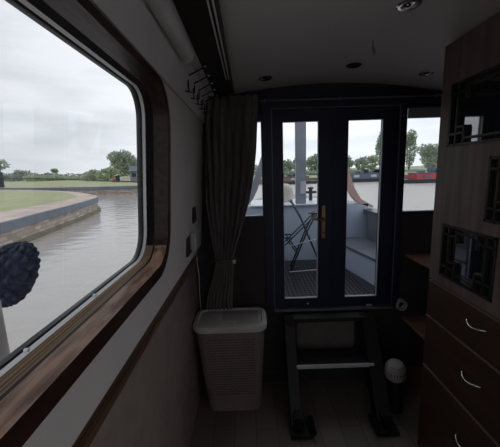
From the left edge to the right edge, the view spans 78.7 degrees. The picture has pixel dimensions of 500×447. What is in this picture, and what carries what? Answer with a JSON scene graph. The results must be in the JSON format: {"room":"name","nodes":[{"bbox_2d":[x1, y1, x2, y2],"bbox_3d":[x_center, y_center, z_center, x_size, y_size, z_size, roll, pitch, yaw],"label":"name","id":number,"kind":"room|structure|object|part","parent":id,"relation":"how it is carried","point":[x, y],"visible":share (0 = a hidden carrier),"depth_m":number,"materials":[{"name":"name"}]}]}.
{"room":"ship interior","nodes":[
{"label":"ship interior","id":0,"kind":"room"},
{"bbox_2d":[22,81,202,446],"bbox_3d":[-0.350,0.061,0.313,0.138,0.835,3.598,-2,10,0],"label":"wall","id":1,"kind":"structure","parent":0,"point":[63,425],"depth_m":1.06,"materials":[{"name":"white paint"}]},
{"bbox_2d":[0,0,170,446],"bbox_3d":[-0.343,-0.040,0.462,0.141,0.668,1.428,-2,10,0],"label":"window","id":2,"kind":"structure","parent":1,"relation":"in","point":[34,377],"depth_m":0.66,"materials":[{"name":"brown wood"}]},
{"bbox_3d":[-0.359,-0.050,0.456,0.109,0.603,1.350,-2,10,0],"label":"frame","id":3,"kind":"part","parent":2,"relation":"part of","materials":[{"name":"black rubber"}]},
{"bbox_3d":[-0.329,0.218,0.502,0.043,0.057,1.310,-2,10,0],"label":"sill","id":4,"kind":"part","parent":2,"relation":"part of","materials":[{"name":"brown wood"}]},
{"bbox_2d":[145,0,193,62],"bbox_3d":[-0.235,-0.524,0.533,0.064,0.058,1.232,-2,10,0],"label":"roller blind","id":5,"kind":"object","parent":2,"relation":"attached to","point":[162,10],"visible":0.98,"depth_m":0.87,"materials":[{"name":"fabric"}]},
{"bbox_2d":[72,244,202,446],"bbox_3d":[-0.344,0.559,-0.171,0.067,0.035,4.678,-2,10,0],"label":"trim","id":6,"kind":"structure","parent":1,"relation":"attached to","point":[96,420],"depth_m":0.79,"materials":[{"name":"brown wood"}]},
{"bbox_2d":[89,0,207,123],"bbox_3d":[-0.314,-0.397,-0.324,0.158,0.288,4.700,-2,10,0],"label":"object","id":7,"kind":"structure","parent":1,"relation":"attached to","point":[134,20],"depth_m":0.86,"materials":[{"name":"white paint"}]},
{"bbox_2d":[186,235,191,256],"bbox_3d":[-0.331,0.118,1.642,0.012,0.100,0.110,-2,10,0],"label":"wall socket","id":8,"kind":"object","parent":1,"relation":"attached to","point":[188,247],"visible":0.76,"depth_m":1.61,"materials":[{"name":"plastic"}]},
{"bbox_2d":[192,206,196,223],"bbox_3d":[-0.323,-0.051,1.770,0.018,0.090,0.090,-2,10,0],"label":"wall switch","id":9,"kind":"object","parent":1,"relation":"attached to","point":[194,219],"visible":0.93,"depth_m":1.75,"materials":[{"name":"plastic"}]},
{"bbox_2d":[190,231,200,307],"bbox_3d":[-0.302,0.299,1.770,0.031,0.531,0.172,-2,10,0],"label":"plug adapter","id":10,"kind":"object","parent":1,"relation":"attached to","point":[193,235],"visible":1,"depth_m":1.66,"materials":[{"name":"white plastic"}]},
{"bbox_2d":[185,65,217,113],"bbox_3d":[-0.240,-0.665,1.557,0.110,0.112,0.603,-2,10,0],"label":"coat rack","id":11,"kind":"object","parent":1,"relation":"attached to","point":[204,66],"visible":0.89,"depth_m":1.55,"materials":[{"name":"black metal"}]},
{"bbox_2d":[89,263,202,446],"bbox_3d":[-0.391,1.090,-0.069,0.068,1.100,4.700,-2,10,0],"label":"wall","id":12,"kind":"structure","parent":0,"point":[157,406],"depth_m":1.34,"materials":[{"name":"brown wood"}]},
{"bbox_2d":[190,378,419,446],"bbox_3d":[0.557,1.606,0.032,2.010,0.050,4.710,-2,10,0],"label":"floor","id":13,"kind":"structure","parent":0,"point":[340,409],"depth_m":1.95,"materials":[{"name":"brown wood"}]},
{"bbox_2d":[193,307,266,410],"bbox_3d":[-0.120,0.928,2.077,0.477,0.634,0.292,-2,10,0],"label":"laundry basket","id":14,"kind":"object","parent":13,"relation":"on","point":[230,341],"visible":0.99,"depth_m":1.97,"materials":[{"name":"plastic"}]},
{"bbox_3d":[-0.129,0.636,2.026,0.477,0.040,0.292,-2,10,0],"label":"lid","id":15,"kind":"part","parent":14,"relation":"part of","materials":[{"name":"white plastic"}]},
{"bbox_2d":[283,311,399,439],"bbox_3d":[0.557,0.947,1.998,0.643,0.580,0.480,-2,10,0],"label":"steps","id":16,"kind":"structure","parent":13,"relation":"on","point":[368,356],"depth_m":2.01,"materials":[{"name":"black wood"}]},
{"bbox_2d":[384,358,406,413],"bbox_3d":[0.948,1.055,1.997,0.135,0.343,0.141,-2,10,0],"label":"vacuum","id":17,"kind":"object","parent":13,"relation":"on","point":[395,372],"visible":0.98,"depth_m":1.96,"materials":[{"name":"plastic"}]},
{"bbox_2d":[402,253,430,403],"bbox_3d":[1.292,0.734,1.921,0.379,0.979,0.591,-2,10,0],"label":"corner shelves","id":18,"kind":"object","parent":13,"relation":"on","point":[413,381],"visible":0.14,"depth_m":2.11,"materials":[{"name":"brown wood"}]},
{"bbox_3d":[1.292,0.725,1.920,0.379,0.022,0.591,-2,10,0],"label":"shelf","id":19,"kind":"part","parent":18,"relation":"part of","materials":[{"name":"brown wood"}]},
{"bbox_3d":[1.277,0.262,1.840,0.379,0.022,0.591,-2,10,0],"label":"shelf","id":20,"kind":"part","parent":18,"relation":"part of","materials":[{"name":"brown wood"}]},
{"bbox_2d":[417,13,499,446],"bbox_3d":[1.164,0.302,1.186,0.609,2.088,0.660,-2,10,0],"label":"tall cabinet","id":21,"kind":"object","parent":13,"relation":"on","point":[460,397],"visible":1,"depth_m":1.24,"materials":[{"name":"brown wood"}]},
{"bbox_3d":[0.920,1.022,1.309,0.020,0.484,0.653,-2,10,0],"label":"drawer","id":22,"kind":"part","parent":21,"relation":"part of","materials":[{"name":"brown wood"}]},
{"bbox_3d":[0.895,0.933,1.285,0.032,0.020,0.112,-2,10,0],"label":"handle","id":23,"kind":"part","parent":21,"relation":"part of","materials":[{"name":"silver metal"}]},
{"bbox_3d":[0.908,0.645,1.244,0.020,0.263,0.653,-2,10,0],"label":"drawer","id":24,"kind":"part","parent":21,"relation":"part of","materials":[{"name":"brown wood"}]},
{"bbox_3d":[0.901,0.420,1.205,0.020,0.176,0.653,-2,10,0],"label":"drawer","id":25,"kind":"part","parent":21,"relation":"part of","materials":[{"name":"brown wood"}]},
{"bbox_3d":[0.886,0.632,1.233,0.032,0.020,0.112,-2,10,0],"label":"handle","id":26,"kind":"part","parent":21,"relation":"part of","materials":[{"name":"silver metal"}]},
{"bbox_3d":[0.878,0.401,1.194,0.032,0.020,0.112,-2,10,0],"label":"handle","id":27,"kind":"part","parent":21,"relation":"part of","materials":[{"name":"silver metal"}]},
{"bbox_2d":[195,83,432,383],"bbox_3d":[0.487,0.119,2.165,1.970,2.200,0.060,-2,10,0],"label":"wall","id":28,"kind":"structure","parent":0,"point":[397,339],"depth_m":2.19,"materials":[{"name":"black paint"}]},
{"bbox_2d":[172,0,234,95],"bbox_3d":[-0.167,-0.474,-0.347,0.167,0.138,4.678,-2,10,0],"label":"trim","id":29,"kind":"structure","parent":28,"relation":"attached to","point":[194,16],"depth_m":1.08,"materials":[{"name":"black wood"}]},
{"bbox_2d":[206,0,229,79],"bbox_3d":[-0.107,-0.602,0.819,0.026,0.013,1.420,-2,10,0],"label":"track","id":30,"kind":"object","parent":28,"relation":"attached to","point":[211,4],"visible":1,"depth_m":1.02,"materials":[{"name":"grey metal"}]},
{"bbox_2d":[244,117,264,219],"bbox_3d":[-0.023,-0.361,2.068,0.250,0.670,0.062,-2,10,0],"label":"window","id":31,"kind":"structure","parent":28,"relation":"in","point":[247,217],"depth_m":2.06,"materials":[{"name":"metal"}]},
{"bbox_2d":[262,375,286,382],"bbox_3d":[0.171,1.176,2.307,0.230,0.050,0.013,-2,10,0],"label":"baseboard","id":32,"kind":"structure","parent":28,"relation":"attached to","point":[272,378],"depth_m":2.30,"materials":[{"name":"black wood"}]},
{"bbox_2d":[272,108,333,307],"bbox_3d":[0.366,-0.070,2.104,0.404,1.364,0.148,-2,10,0],"label":"door","id":33,"kind":"structure","parent":28,"relation":"in","point":[324,118],"depth_m":2.08,"materials":[{"name":"wood"}]},
{"bbox_3d":[0.461,-0.032,2.063,0.102,0.022,0.053,-2,10,0],"label":"lever","id":34,"kind":"part","parent":33,"relation":"part of","materials":[{"name":"gold metal"}]},
{"bbox_3d":[0.505,-0.010,2.096,0.024,0.227,0.008,-2,10,0],"label":"handle","id":35,"kind":"part","parent":33,"relation":"part of","materials":[{"name":"gold metal"}]},
{"bbox_2d":[297,321,353,348],"bbox_3d":[0.554,0.814,2.245,0.420,0.260,0.017,-2,10,0],"label":"panel","id":36,"kind":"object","parent":28,"relation":"attached to","point":[312,335],"depth_m":2.24,"materials":[{"name":"brown wood"}]},
{"bbox_2d":[274,304,392,311],"bbox_3d":[0.598,0.607,2.229,0.850,0.016,0.100,-2,10,0],"label":"trim","id":37,"kind":"structure","parent":28,"relation":"attached to","point":[385,306],"depth_m":2.18,"materials":[{"name":"black wood"}]},
{"bbox_2d":[262,86,408,308],"bbox_3d":[0.576,-0.074,2.077,0.842,1.375,0.004,-2,10,0],"label":"door frame","id":38,"kind":"structure","parent":28,"relation":"attached to","point":[400,104],"depth_m":2.03,"materials":[{"name":"black wood"}]},
{"bbox_2d":[235,90,441,104],"bbox_3d":[0.548,-0.808,1.964,1.752,0.110,0.019,-2,10,0],"label":"trim","id":39,"kind":"structure","parent":28,"relation":"attached to","point":[432,99],"depth_m":1.96,"materials":[{"name":"black wood"}]},
{"bbox_2d":[259,93,441,214],"bbox_3d":[0.689,-0.431,2.041,1.239,0.777,0.100,-2,10,0],"label":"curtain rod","id":40,"kind":"structure","parent":28,"relation":"in","point":[431,211],"depth_m":1.93,"materials":[{"name":"metal"}]},
{"bbox_2d":[205,94,257,309],"bbox_3d":[-0.127,-0.095,1.969,0.397,1.391,0.111,-2,10,0],"label":"curtain","id":41,"kind":"object","parent":40,"relation":"hanging from","point":[231,121],"visible":1,"depth_m":1.95,"materials":[{"name":"fabric"}]},
{"bbox_3d":[0.650,-0.798,1.941,1.185,0.017,0.028,-2,10,0],"label":"curtain rail","id":42,"kind":"part","parent":40,"relation":"part of","materials":[{"name":"black metal"}]},
{"bbox_2d":[408,104,440,118],"bbox_3d":[1.151,-0.729,1.981,0.248,0.082,0.021,-2,10,0],"label":"roller blind","id":43,"kind":"object","parent":40,"relation":"attached to","point":[429,110],"visible":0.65,"depth_m":1.99,"materials":[{"name":"fabric"}]},
{"bbox_2d":[332,106,398,305],"bbox_3d":[0.779,-0.083,2.103,0.417,1.364,0.064,-2,10,0],"label":"door","id":44,"kind":"structure","parent":28,"relation":"in","point":[389,116],"depth_m":2.08,"materials":[{"name":"wood"}]},
{"bbox_2d":[394,298,407,310],"bbox_3d":[1.089,0.586,2.200,0.084,0.084,0.035,-2,10,0],"label":"ring fitting","id":45,"kind":"object","parent":28,"relation":"attached to","point":[401,304],"visible":0.97,"depth_m":2.19,"materials":[{"name":"silver metal"}]},
{"bbox_2d":[170,0,499,96],"bbox_3d":[0.594,-0.506,-0.322,1.820,0.252,4.830,-2,10,0],"label":"ceiling","id":46,"kind":"structure","parent":0,"point":[292,42],"depth_m":1.26,"materials":[{"name":"white paint"}]},
{"bbox_2d":[259,76,271,80],"bbox_3d":[0.085,-0.819,1.721,0.080,0.011,0.080,-2,10,0],"label":"recessed light","id":47,"kind":"object","parent":46,"relation":"in","point":[267,78],"visible":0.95,"depth_m":1.71,"materials":[{"name":"black metal"}]},
{"bbox_2d":[346,62,361,68],"bbox_3d":[0.555,-0.845,1.630,0.080,0.011,0.080,-2,10,0],"label":"recessed light","id":48,"kind":"object","parent":46,"relation":"in","point":[356,63],"visible":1,"depth_m":1.62,"materials":[{"name":"black metal"}]},
{"bbox_2d":[396,0,421,10],"bbox_3d":[0.538,-0.742,1.034,0.080,0.011,0.080,-2,10,0],"label":"recessed light","id":49,"kind":"object","parent":46,"relation":"in","point":[405,3],"visible":1,"depth_m":1.03,"materials":[{"name":"silver metal"}]},
{"bbox_2d":[418,71,433,75],"bbox_3d":[0.989,-0.842,1.707,0.080,0.011,0.080,-2,10,0],"label":"recessed light","id":50,"kind":"object","parent":46,"relation":"in","point":[422,73],"visible":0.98,"depth_m":1.70,"materials":[{"name":"silver metal"}]},
{"bbox_3d":[0.411,-0.612,-0.295,2.260,0.080,4.820,-2,10,0],"label":"roof","id":51,"kind":"structure","parent":0,"visible":0},
{"bbox_2d":[0,300,9,360],"bbox_3d":[-0.603,-0.076,0.614,0.090,1.220,0.090,-2,10,0],"label":"tube fender","id":52,"kind":"object","parent":51,"relation":"hanging from","point":[4,345],"visible":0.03,"depth_m":0.68,"materials":[{"name":"white plastic"}]},
{"bbox_2d":[0,241,40,307],"bbox_3d":[-0.650,-0.263,0.755,0.109,0.967,0.155,-4,10,-10],"label":"rope fender","id":53,"kind":"object","parent":51,"relation":"hanging from","point":[20,261],"visible":0.98,"depth_m":0.79,"materials":[{"name":"fabric"}]},
{"label":"outside","id":54,"kind":"structure","parent":0,"visible":0},
{"bbox_2d":[259,175,407,183],"bbox_3d":[195.723,-10.682,33.742,408.000,0.850,0.200,-2,10,0],"label":"bank","id":55,"kind":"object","parent":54,"point":[405,176],"depth_m":33.57,"materials":[{"name":"stone"}]},
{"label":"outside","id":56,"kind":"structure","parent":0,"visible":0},
{"bbox_2d":[4,166,426,181],"bbox_3d":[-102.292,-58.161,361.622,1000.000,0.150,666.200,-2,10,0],"label":"field","id":57,"kind":"structure","parent":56,"point":[411,167],"depth_m":99.20,"materials":[{"name":"green plant"}]},
{"bbox_2d":[0,159,10,171],"bbox_3d":[-68.655,-14.512,83.344,5.380,6.421,5.016,-2,10,0],"label":"round tree","id":58,"kind":"object","parent":57,"relation":"on","point":[3,161],"visible":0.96,"depth_m":83.37,"materials":[{"name":"green plant"}]},
{"bbox_2d":[9,169,31,180],"bbox_3d":[-70.213,-14.740,93.171,6.115,3.876,5.519,-2,10,0],"label":"round tree","id":59,"kind":"object","parent":57,"relation":"on","point":[19,173],"visible":0.8,"depth_m":92.69,"materials":[{"name":"green plant"}]},
{"bbox_2d":[3,172,83,180],"bbox_3d":[-68.756,-15.232,98.366,34.317,3.382,4.845,-2,10,0],"label":"hedge","id":60,"kind":"object","parent":57,"relation":"on","point":[47,173],"visible":0.2,"depth_m":97.80,"materials":[{"name":"green plant"}]},
{"bbox_2d":[50,168,58,172],"bbox_3d":[-75.523,-19.217,117.863,3.077,4.403,3.120,-2,10,0],"label":"round tree","id":61,"kind":"object","parent":57,"relation":"on","point":[55,170],"visible":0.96,"depth_m":117.03,"materials":[{"name":"green plant"}]},
{"bbox_2d":[96,167,119,179],"bbox_3d":[-21.184,-7.295,45.337,3.384,2.138,2.655,-2,10,0],"label":"shrub","id":62,"kind":"object","parent":57,"relation":"on","point":[112,171],"visible":0.99,"depth_m":44.74,"materials":[{"name":"green plant"}]},
{"bbox_2d":[283,159,294,170],"bbox_3d":[7.361,-11.393,60.963,4.023,3.084,3.233,-2,10,0],"label":"round tree","id":63,"kind":"object","parent":57,"relation":"on","point":[287,164],"visible":0.64,"depth_m":60.16,"materials":[{"name":"green plant"}]},
{"bbox_2d":[306,153,316,170],"bbox_3d":[13.829,-12.835,64.693,4.161,4.250,4.447,-2,10,0],"label":"round tree","id":64,"kind":"object","parent":57,"relation":"on","point":[311,162],"visible":0.53,"depth_m":63.81,"materials":[{"name":"green plant"}]},
{"bbox_2d":[348,155,354,168],"bbox_3d":[18.724,-11.566,58.968,3.323,3.384,2.725,-2,10,0],"label":"round tree","id":65,"kind":"object","parent":57,"relation":"on","point":[351,163],"visible":0.37,"depth_m":58.53,"materials":[{"name":"green plant"}]},
{"bbox_2d":[283,169,426,174],"bbox_3d":[16.218,-8.179,47.480,30.194,1.208,4.533,-2,10,0],"label":"hedge","id":66,"kind":"object","parent":57,"relation":"on","point":[309,172],"visible":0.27,"depth_m":46.26,"materials":[{"name":"green plant"}]},
{"bbox_2d":[354,157,368,169],"bbox_3d":[23.666,-12.640,65.093,3.345,3.150,2.951,-2,10,0],"label":"round tree","id":67,"kind":"object","parent":57,"relation":"on","point":[362,161],"visible":0.97,"depth_m":64.44,"materials":[{"name":"green plant"}]},
{"bbox_2d":[364,155,378,169],"bbox_3d":[26.346,-13.332,66.802,3.297,3.723,2.709,-2,10,0],"label":"round tree","id":68,"kind":"object","parent":57,"relation":"on","point":[372,159],"visible":0.84,"depth_m":66.25,"materials":[{"name":"green plant"}]},
{"bbox_2d":[375,131,380,165],"bbox_3d":[30.707,-16.893,70.474,3.662,9.217,3.782,6,12,38],"label":"poplar tree","id":69,"kind":"object","parent":57,"relation":"on","point":[378,139],"visible":0.23,"depth_m":70.29,"materials":[{"name":"green plant"}]},
{"bbox_2d":[405,129,417,168],"bbox_3d":[36.816,-17.169,70.317,3.352,9.430,3.377,-2,10,0],"label":"poplar tree","id":70,"kind":"object","parent":57,"relation":"on","point":[410,139],"visible":0.85,"depth_m":69.56,"materials":[{"name":"green plant"}]},
{"bbox_2d":[414,143,437,168],"bbox_3d":[30.625,-11.147,50.983,5.343,4.520,5.235,-11,13,-42],"label":"spreading tree","id":71,"kind":"object","parent":57,"relation":"on","point":[430,153],"visible":0.79,"depth_m":50.36,"materials":[{"name":"green plant"}]},
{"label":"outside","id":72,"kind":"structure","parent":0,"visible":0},
{"bbox_2d":[0,190,76,211],"bbox_3d":[-202.367,7.404,-0.053,395.000,0.001,120.000,-2,10,0],"label":"lawn","id":73,"kind":"structure","parent":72,"point":[9,199],"depth_m":13.67,"materials":[{"name":"green plant"}]},
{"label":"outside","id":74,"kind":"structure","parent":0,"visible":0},
{"bbox_2d":[2,182,435,352],"bbox_3d":[14.975,-0.701,10.125,150.000,0.001,100.000,-2,10,0],"label":"canal water","id":75,"kind":"structure","parent":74,"point":[76,258],"depth_m":6.03,"materials":[{"name":"grey liquid"}]},
{"bbox_2d":[284,173,316,183],"bbox_3d":[4.220,-4.651,32.307,5.800,1.327,1.900,-2,10,0],"label":"narrowboat","id":76,"kind":"object","parent":75,"relation":"on","point":[288,179],"visible":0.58,"depth_m":31.51,"materials":[{"name":"beige paint"}]},
{"bbox_2d":[246,194,377,296],"bbox_3d":[0.580,0.408,3.798,1.856,1.370,3.060,-2,10,0],"label":"deck","id":77,"kind":"object","parent":75,"relation":"on","point":[361,227],"visible":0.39,"depth_m":3.29,"materials":[{"name":"paint"}]},
{"bbox_3d":[0.458,-0.256,3.680,0.900,0.015,0.665,-2,10,0],"label":"locker lid","id":78,"kind":"part","parent":77,"relation":"part of","materials":[{"name":"white paint"}]},
{"bbox_2d":[284,183,293,201],"bbox_3d":[0.424,-0.383,3.742,0.220,0.215,0.220,-2,10,0],"label":"dome","id":79,"kind":"object","parent":77,"relation":"on","point":[288,190],"visible":0.54,"depth_m":3.65,"materials":[{"name":"beige paint"}]},
{"bbox_2d":[284,199,316,271],"bbox_3d":[0.536,0.117,3.074,0.423,0.715,0.222,-2,10,0],"label":"folding chair","id":80,"kind":"object","parent":77,"relation":"on","point":[301,242],"visible":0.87,"depth_m":3.02,"materials":[{"name":"metal"}]},
{"bbox_3d":[0.496,0.193,2.984,0.337,0.090,0.010,-2,10,0],"label":"seat rail","id":81,"kind":"part","parent":80,"relation":"part of","materials":[{"name":"metal"}]},
{"bbox_3d":[0.547,0.161,3.167,0.275,0.595,0.017,-2,10,0],"label":"leg","id":82,"kind":"part","parent":80,"relation":"part of","materials":[{"name":"metal"}]},
{"bbox_3d":[0.528,0.189,3.009,0.275,0.595,0.017,-2,10,0],"label":"leg","id":83,"kind":"part","parent":80,"relation":"part of","materials":[{"name":"metal"}]},
{"bbox_3d":[0.564,0.125,3.019,0.328,0.714,0.015,-2,10,0],"label":"leg","id":84,"kind":"part","parent":80,"relation":"part of","materials":[{"name":"metal"}]},
{"bbox_2d":[248,122,372,207],"bbox_3d":[0.554,-1.018,3.288,1.580,1.745,0.100,-2,10,0],"label":"frame","id":85,"kind":"object","parent":77,"relation":"on","point":[300,127],"visible":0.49,"depth_m":3.34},
{"bbox_3d":[0.165,-0.979,3.278,0.800,1.695,0.070,-2,10,0],"label":"leg","id":86,"kind":"part","parent":85,"relation":"part of","materials":[{"name":"grey metal"}]},
{"bbox_3d":[0.545,-1.054,3.303,0.115,1.679,0.060,-2,10,0],"label":"post","id":87,"kind":"part","parent":85,"relation":"part of","materials":[{"name":"grey metal"}]},
{"bbox_2d":[300,181,305,193],"bbox_3d":[0.589,-0.398,3.380,0.060,0.140,0.006,-2,10,0],"label":"paper notice","id":88,"kind":"object","parent":85,"relation":"attached to","point":[302,183],"visible":1,"depth_m":3.38,"materials":[{"name":"white paper"}]},
{"bbox_3d":[0.945,-1.004,3.278,0.800,1.695,0.070,-2,10,0],"label":"leg","id":89,"kind":"part","parent":85,"relation":"part of","materials":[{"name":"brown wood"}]},
{"bbox_2d":[306,186,316,199],"bbox_3d":[0.745,-0.370,3.746,0.140,0.169,0.070,-2,10,0],"label":"stud","id":90,"kind":"object","parent":77,"relation":"on","point":[310,188],"visible":0.91,"depth_m":3.73,"materials":[{"name":"metal"}]},
{"bbox_2d":[350,169,378,181],"bbox_3d":[11.264,-4.948,32.201,7.900,1.505,1.900,-2,10,0],"label":"narrowboat","id":91,"kind":"object","parent":75,"relation":"on","point":[365,175],"visible":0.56,"depth_m":31.41,"materials":[{"name":"blue paint"}]},
{"bbox_2d":[404,168,436,183],"bbox_3d":[18.295,-4.248,26.989,11.100,1.451,1.900,-2,10,0],"label":"narrowboat","id":92,"kind":"object","parent":75,"relation":"on","point":[429,176],"visible":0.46,"depth_m":26.21,"materials":[{"name":"red paint"}]},
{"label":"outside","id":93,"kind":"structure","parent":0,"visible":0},
{"bbox_2d":[3,178,136,187],"bbox_3d":[-32.770,-10.357,71.215,55.305,0.001,95.700,-2,10,0],"label":"lawn","id":94,"kind":"structure","parent":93,"point":[66,183],"depth_m":36.35,"materials":[{"name":"green plant"}]},
{"bbox_2d":[0,172,4,187],"bbox_3d":[-24.984,-4.351,30.595,0.400,1.560,0.340,-2,10,0],"label":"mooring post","id":95,"kind":"object","parent":94,"relation":"on","point":[2,185],"visible":0.92,"depth_m":30.55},
{"bbox_2d":[0,177,136,182],"bbox_3d":[-16.173,-3.857,26.975,18.518,0.880,0.170,2,10,21],"label":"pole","id":96,"kind":"object","parent":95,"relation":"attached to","point":[0,177],"visible":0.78,"depth_m":26.65,"materials":[{"name":"green plant"}]},
{"bbox_2d":[22,174,108,181],"bbox_3d":[-44.048,-11.242,73.879,20.993,2.178,4.580,-2,10,0],"label":"hedge","id":97,"kind":"object","parent":94,"relation":"on","point":[35,175],"visible":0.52,"depth_m":73.09,"materials":[{"name":"green plant"}]},
{"bbox_2d":[81,169,98,179],"bbox_3d":[-25.339,-7.795,49.189,3.624,2.060,2.858,-2,10,0],"label":"shrub","id":98,"kind":"object","parent":94,"relation":"on","point":[91,174],"visible":0.71,"depth_m":48.48,"materials":[{"name":"green plant"}]},
{"bbox_2d":[106,149,136,176],"bbox_3d":[-21.866,-10.506,54.285,6.997,5.445,6.003,-2,10,0],"label":"spreading tree","id":99,"kind":"object","parent":94,"relation":"on","point":[123,160],"visible":0.8,"depth_m":52.94,"materials":[{"name":"green plant"}]},
{"bbox_2d":[123,176,129,180],"bbox_3d":[-15.069,-5.402,37.176,0.700,0.730,0.500,-2,10,0],"label":"base cabinet","id":100,"kind":"object","parent":94,"relation":"on","point":[125,178],"visible":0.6,"depth_m":36.93,"materials":[{"name":"beige paint"}]},
{"bbox_2d":[128,166,136,180],"bbox_3d":[-14.664,-6.675,40.866,2.000,2.000,3.600,-2,10,0],"label":"cottage","id":101,"kind":"structure","parent":94,"relation":"on","point":[133,169],"depth_m":39.42,"materials":[{"name":"brick"}]},
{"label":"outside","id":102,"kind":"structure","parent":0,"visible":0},
{"bbox_2d":[0,189,137,245],"bbox_3d":[-24.431,-1.929,24.625,48.030,0.780,82.369,-9,12,-35],"label":"wall","id":103,"kind":"structure","parent":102,"point":[17,234],"depth_m":8.83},
{"bbox_2d":[0,190,96,221],"bbox_3d":[-15.298,-0.922,13.522,14.168,0.010,53.817,-8,12,-34],"label":"path","id":104,"kind":"structure","parent":103,"relation":"on","point":[17,213],"depth_m":9.34,"materials":[{"name":"beige concrete"}]},
{"bbox_2d":[0,194,98,232],"bbox_3d":[-15.056,-0.875,13.825,13.441,0.220,53.893,-9,12,-35],"label":"trim","id":105,"kind":"structure","parent":103,"relation":"on","point":[5,226],"depth_m":7.97,"materials":[{"name":"metal"}]},
{"bbox_2d":[0,206,100,246],"bbox_3d":[-15.018,-0.302,13.939,13.491,0.410,53.950,-9,12,-35],"label":"ledge","id":106,"kind":"object","parent":103,"relation":"attached to","point":[30,238],"visible":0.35,"depth_m":8.72,"materials":[{"name":"stone"}]},
{"bbox_2d":[0,186,136,190],"bbox_3d":[-32.713,-4.154,35.981,60.107,0.270,12.349,1,10,14],"label":"trim","id":107,"kind":"structure","parent":103,"relation":"on","point":[101,187],"depth_m":24.95,"materials":[{"name":"concrete"}]}
]}

